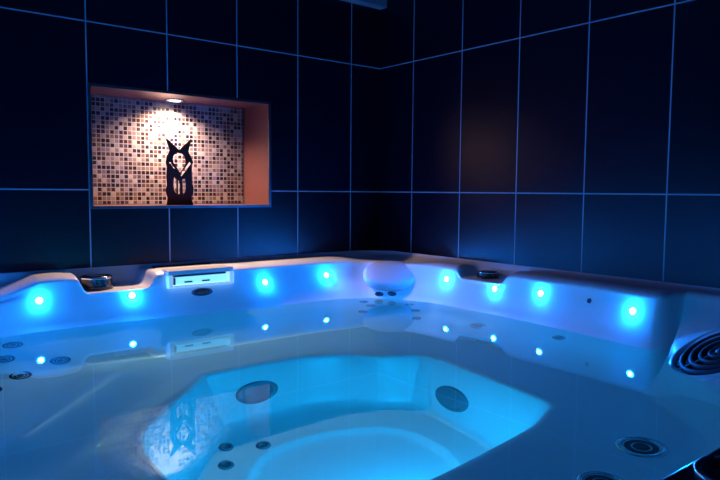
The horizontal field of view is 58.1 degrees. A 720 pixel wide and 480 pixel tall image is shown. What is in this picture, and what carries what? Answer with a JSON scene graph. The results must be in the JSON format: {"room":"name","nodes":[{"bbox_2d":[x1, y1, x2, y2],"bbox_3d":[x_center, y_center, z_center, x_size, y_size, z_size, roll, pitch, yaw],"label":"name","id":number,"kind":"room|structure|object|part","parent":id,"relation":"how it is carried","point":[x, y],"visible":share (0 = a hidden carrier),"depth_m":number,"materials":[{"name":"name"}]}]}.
{"room":"hot tub room","nodes":[
{"label":"hot tub room","id":0,"kind":"room"},
{"bbox_2d":[0,0,380,272],"bbox_3d":[-1.446,-0.198,2.176,4.000,2.450,0.303,-3,5,-38],"label":"wall","id":1,"kind":"structure","parent":0,"point":[279,113],"depth_m":2.65,"materials":[{"name":"tile"}]},
{"bbox_3d":[-0.829,-0.369,2.762,0.751,0.445,0.012,-3,5,-38],"label":"mosaic panel","id":2,"kind":"part","parent":1,"relation":"part of","materials":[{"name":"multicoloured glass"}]},
{"bbox_2d":[165,99,184,102],"bbox_3d":[-0.768,-0.578,2.689,0.082,0.006,0.082,-3,5,-38],"label":"recessed light","id":3,"kind":"object","parent":1,"relation":"in","point":[167,100],"visible":1,"depth_m":2.68,"materials":[{"name":"silver metal"}]},
{"bbox_3d":[-0.685,-0.355,2.582,0.760,0.454,0.007,-3,5,-38],"label":"niche edge trim","id":4,"kind":"part","parent":1,"relation":"part of","materials":[{"name":"tile"}]},
{"bbox_2d":[165,137,193,204],"bbox_3d":[-0.747,-0.285,2.681,0.114,0.280,0.018,-1,4,-17],"label":"sculpture","id":5,"kind":"object","parent":1,"relation":"in","point":[174,198],"visible":1,"depth_m":2.67,"materials":[{"name":"black wood"}]},
{"bbox_2d":[341,0,386,9],"bbox_3d":[-1.331,-1.109,1.972,3.700,0.140,0.050,-3,5,-38],"label":"trim","id":6,"kind":"structure","parent":1,"relation":"attached to","point":[377,4],"depth_m":3.06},
{"bbox_2d":[378,0,719,287],"bbox_3d":[1.367,-0.143,1.738,0.150,2.450,3.900,-3,5,-38],"label":"wall","id":7,"kind":"structure","parent":0,"point":[583,136],"depth_m":2.40,"materials":[{"name":"tile"}]},
{"bbox_3d":[-0.195,1.212,0.695,4.000,0.120,4.350,-3,5,-38],"label":"floor","id":8,"kind":"structure","parent":0,"visible":0},
{"bbox_2d":[0,250,719,479],"bbox_3d":[-0.081,0.615,1.652,2.276,0.929,2.316,-3,5,-38],"label":"hot tub","id":9,"kind":"object","parent":8,"relation":"on","point":[683,319],"visible":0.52,"depth_m":2.31,"materials":[{"name":"white plastic"}]},
{"bbox_2d":[34,296,43,304],"bbox_3d":[-1.041,0.197,2.102,0.030,0.030,0.010,-3,6,-40],"label":"light","id":10,"kind":"object","parent":9,"relation":"attached to","point":[38,300],"depth_m":2.10,"materials":[{"name":"blue"}]},
{"bbox_2d":[128,291,135,299],"bbox_3d":[-0.805,0.195,2.289,0.030,0.030,0.010,-3,5,-37],"label":"light","id":11,"kind":"object","parent":9,"relation":"attached to","point":[131,294],"depth_m":2.28,"materials":[{"name":"blue"}]},
{"bbox_3d":[-0.617,0.147,2.463,0.262,0.046,0.093,-3,5,-38],"label":"frame","id":12,"kind":"part","parent":9,"relation":"part of","materials":[{"name":"white plastic"}]},
{"bbox_2d":[262,279,267,285],"bbox_3d":[-0.383,0.171,2.610,0.030,0.029,0.015,-3,5,-38],"label":"light","id":13,"kind":"object","parent":9,"relation":"attached to","point":[264,281],"depth_m":2.60,"materials":[{"name":"blue"}]},
{"bbox_2d":[323,272,328,278],"bbox_3d":[-0.146,0.153,2.796,0.030,0.029,0.017,-2,5,-32],"label":"light","id":14,"kind":"object","parent":9,"relation":"attached to","point":[325,274],"depth_m":2.79,"materials":[{"name":"blue"}]},
{"bbox_2d":[0,298,719,479],"bbox_3d":[-0.046,0.676,1.718,1.963,0.688,1.888,-3,5,-38],"label":"water","id":15,"kind":"object","parent":9,"relation":"in","point":[354,388],"visible":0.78,"depth_m":1.42,"materials":[{"name":"blue liquid"}]},
{"bbox_2d":[363,261,414,290],"bbox_3d":[0.132,0.154,2.810,0.239,0.124,0.120,1,4,3],"label":"pillow","id":16,"kind":"object","parent":9,"relation":"on","point":[378,275],"depth_m":2.78,"materials":[{"name":"grey plastic"}]},
{"bbox_2d":[444,276,449,282],"bbox_3d":[0.357,0.161,2.655,0.010,0.030,0.030,-3,5,-38],"label":"light","id":17,"kind":"object","parent":9,"relation":"attached to","point":[446,278],"depth_m":2.65,"materials":[{"name":"blue"}]},
{"bbox_2d":[492,285,497,292],"bbox_3d":[0.512,0.185,2.456,0.011,0.030,0.030,-3,5,-38],"label":"light","id":18,"kind":"object","parent":9,"relation":"attached to","point":[494,287],"depth_m":2.45,"materials":[{"name":"blue"}]},
{"bbox_2d":[538,289,544,297],"bbox_3d":[0.640,0.189,2.291,0.011,0.030,0.030,-3,5,-36],"label":"light","id":19,"kind":"object","parent":9,"relation":"attached to","point":[541,292],"depth_m":2.28,"materials":[{"name":"blue"}]},
{"bbox_2d":[629,306,637,315],"bbox_3d":[0.841,0.220,1.995,0.013,0.030,0.030,-2,5,-33],"label":"light","id":20,"kind":"object","parent":9,"relation":"attached to","point":[633,310],"depth_m":1.99,"materials":[{"name":"blue"}]},
{"bbox_3d":[0.419,0.256,0.665,0.800,0.021,0.140,-3,5,-38],"label":"control panel","id":21,"kind":"part","parent":9,"relation":"part of","materials":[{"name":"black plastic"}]},
{"bbox_2d":[669,328,719,381],"bbox_3d":[0.944,0.294,1.686,0.259,0.147,0.266,-3,5,-38],"label":"grille","id":22,"kind":"object","parent":9,"relation":"attached to","point":[697,352],"depth_m":1.74,"materials":[{"name":"black plastic"}]}
]}

